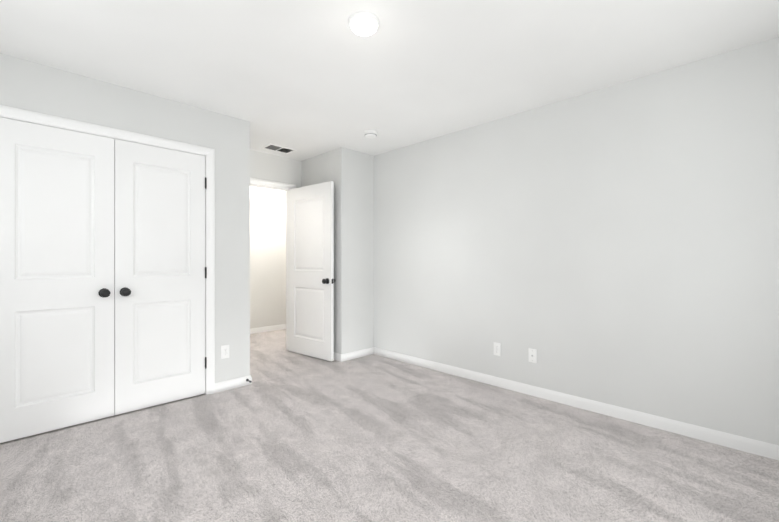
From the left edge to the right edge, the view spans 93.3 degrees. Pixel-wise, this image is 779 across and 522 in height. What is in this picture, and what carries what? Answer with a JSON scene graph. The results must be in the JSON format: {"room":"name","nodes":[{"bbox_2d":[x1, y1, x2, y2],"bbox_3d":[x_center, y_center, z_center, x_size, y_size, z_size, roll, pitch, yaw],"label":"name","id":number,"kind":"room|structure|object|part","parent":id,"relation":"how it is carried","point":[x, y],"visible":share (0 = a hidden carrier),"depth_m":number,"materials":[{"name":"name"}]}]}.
{"room":"empty bedroom","nodes":[
{"label":"empty bedroom","id":0,"kind":"room"},
{"bbox_2d":[0,53,249,382],"bbox_3d":[-2.074,-0.070,2.719,0.115,2.440,2.090,0,0,45],"label":"wall","id":1,"kind":"structure","parent":0,"point":[34,87],"depth_m":3.16,"materials":[{"name":"paint"}]},
{"bbox_2d":[0,117,113,442],"bbox_3d":[-2.229,0.123,2.463,0.103,2.030,0.633,0,0,45],"label":"closet door","id":2,"kind":"structure","parent":1,"relation":"in","point":[56,278],"depth_m":2.47,"materials":[{"name":"paint"}]},
{"bbox_3d":[-2.036,0.235,2.633,0.068,0.066,0.066,0,0,45],"label":"knob","id":3,"kind":"part","parent":2,"relation":"part of","materials":[{"name":"black metal"}]},
{"bbox_2d":[0,105,214,394],"bbox_3d":[-2.049,0.093,2.732,0.134,2.114,1.399,0,0,45],"label":"trim","id":4,"kind":"structure","parent":1,"relation":"attached to","point":[8,112],"depth_m":3.14,"materials":[{"name":"white paint"}]},
{"bbox_2d":[114,139,206,414],"bbox_3d":[-1.781,0.123,2.915,0.103,2.030,0.633,0,0,45],"label":"closet door","id":5,"kind":"structure","parent":1,"relation":"in","point":[160,272],"depth_m":2.90,"materials":[{"name":"paint"}]},
{"bbox_3d":[-1.949,0.235,2.720,0.068,0.066,0.066,0,0,45],"label":"knob","id":6,"kind":"part","parent":5,"relation":"part of","materials":[{"name":"black metal"}]},
{"bbox_2d":[221,345,228,358],"bbox_3d":[-1.453,0.810,3.258,0.009,0.115,0.070,0,0,45],"label":"outlet","id":7,"kind":"object","parent":1,"relation":"attached to","point":[224,351],"visible":1,"depth_m":3.25,"materials":[{"name":"white plastic"}]},
{"bbox_2d":[215,375,249,392],"bbox_3d":[-1.413,1.109,3.295,0.013,0.082,0.298,0,0,45],"label":"baseboard","id":8,"kind":"structure","parent":1,"relation":"attached to","point":[230,384],"depth_m":3.29,"materials":[{"name":"white paint"}]},
{"bbox_2d":[250,186,285,328],"bbox_3d":[-2.473,-0.070,5.542,0.115,2.440,4.530,0,0,45],"label":"wall","id":9,"kind":"structure","parent":0,"point":[267,257],"depth_m":5.96,"materials":[{"name":"paint"}]},
{"bbox_2d":[250,324,285,333],"bbox_3d":[-2.428,1.110,5.496,0.013,0.082,4.300,0,0,45],"label":"baseboard","id":10,"kind":"structure","parent":9,"relation":"attached to","point":[267,328],"depth_m":5.94,"materials":[{"name":"white paint"}]},
{"bbox_2d":[250,150,300,187],"bbox_3d":[-1.635,-0.070,4.356,0.115,2.440,5.035,0,0,45],"label":"wall","id":11,"kind":"structure","parent":0,"point":[269,167],"depth_m":4.51,"materials":[{"name":"paint"}]},
{"bbox_2d":[250,177,295,349],"bbox_3d":[-1.573,0.093,4.422,0.155,2.114,0.938,0,0,45],"label":"door frame","id":12,"kind":"structure","parent":11,"relation":"attached to","point":[268,183],"depth_m":4.58,"materials":[{"name":"white paint"}]},
{"bbox_2d":[288,181,334,360],"bbox_3d":[-0.955,0.123,4.403,0.808,2.030,0.171,0,0,39],"label":"entry door","id":13,"kind":"structure","parent":11,"relation":"in","point":[311,280],"depth_m":4.36,"materials":[{"name":"paint"}]},
{"bbox_3d":[-0.727,0.235,4.154,0.066,0.066,0.068,0,0,39],"label":"knob","id":14,"kind":"part","parent":13,"relation":"part of","materials":[{"name":"black metal"}]},
{"bbox_2d":[301,147,373,353],"bbox_3d":[-0.627,-0.070,4.695,0.840,2.440,0.615,0,0,45],"label":"wall","id":15,"kind":"structure","parent":0,"point":[349,173],"depth_m":4.33,"materials":[{"name":"paint"}]},
{"bbox_2d":[334,347,373,361],"bbox_3d":[-0.668,1.109,4.645,0.853,0.082,0.513,0,0,45],"label":"baseboard","id":16,"kind":"structure","parent":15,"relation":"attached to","point":[352,355],"depth_m":4.29,"materials":[{"name":"white paint"}]},
{"bbox_2d":[0,329,778,521],"bbox_3d":[-0.483,1.200,3.134,6.330,0.100,5.150,0,0,45],"label":"floor","id":17,"kind":"structure","parent":0,"point":[287,436],"depth_m":2.10,"materials":[{"name":"carpet"}]},
{"bbox_2d":[0,0,778,160],"bbox_3d":[-0.483,-1.340,3.135,6.330,0.100,5.150,0,0,45],"label":"ceiling","id":18,"kind":"structure","parent":0,"point":[306,79],"depth_m":2.27,"materials":[{"name":"paint"}]},
{"bbox_2d":[261,143,296,153],"bbox_3d":[-1.274,-1.286,4.248,0.220,0.008,0.340,0,0,45],"label":"ceiling vent","id":19,"kind":"object","parent":18,"relation":"in","point":[278,148],"visible":1,"depth_m":4.23,"materials":[{"name":"white plastic"}]},
{"bbox_2d":[348,12,378,35],"bbox_3d":[-0.139,-1.262,1.991,0.168,0.057,0.168,0,0,45],"label":"dome light","id":20,"kind":"object","parent":18,"relation":"attached to","point":[363,23],"visible":1,"depth_m":1.95,"materials":[{"name":"white plastic"}]},
{"bbox_2d":[364,130,377,137],"bbox_3d":[-0.189,-1.266,3.716,0.140,0.047,0.140,0,0,45],"label":"smoke detector","id":21,"kind":"object","parent":18,"relation":"attached to","point":[370,133],"visible":1,"depth_m":3.67,"materials":[{"name":"white plastic"}]},
{"bbox_2d":[374,37,778,444],"bbox_3d":[1.249,-0.070,3.189,3.945,2.440,0.115,0,0,45],"label":"wall","id":22,"kind":"structure","parent":0,"point":[617,245],"depth_m":2.71,"materials":[{"name":"paint"}]},
{"bbox_2d":[494,342,500,355],"bbox_3d":[0.983,0.812,3.365,0.070,0.115,0.009,0,0,45],"label":"electrical outlet plate","id":23,"kind":"object","parent":22,"relation":"attached to","point":[497,348],"visible":1,"depth_m":3.36,"materials":[{"name":"white plastic"}]},
{"bbox_2d":[528,348,536,362],"bbox_3d":[1.215,0.812,3.130,0.070,0.115,0.016,0,0,45],"label":"electrical outlet plate","id":24,"kind":"object","parent":22,"relation":"attached to","point":[532,355],"visible":1,"depth_m":3.13,"materials":[{"name":"white plastic"}]},
{"bbox_2d":[374,347,778,460],"bbox_3d":[1.163,1.109,3.184,3.830,0.082,0.013,0,0,45],"label":"baseboard","id":25,"kind":"structure","parent":22,"relation":"attached to","point":[756,447],"depth_m":2.71,"materials":[{"name":"white paint"}]}
]}

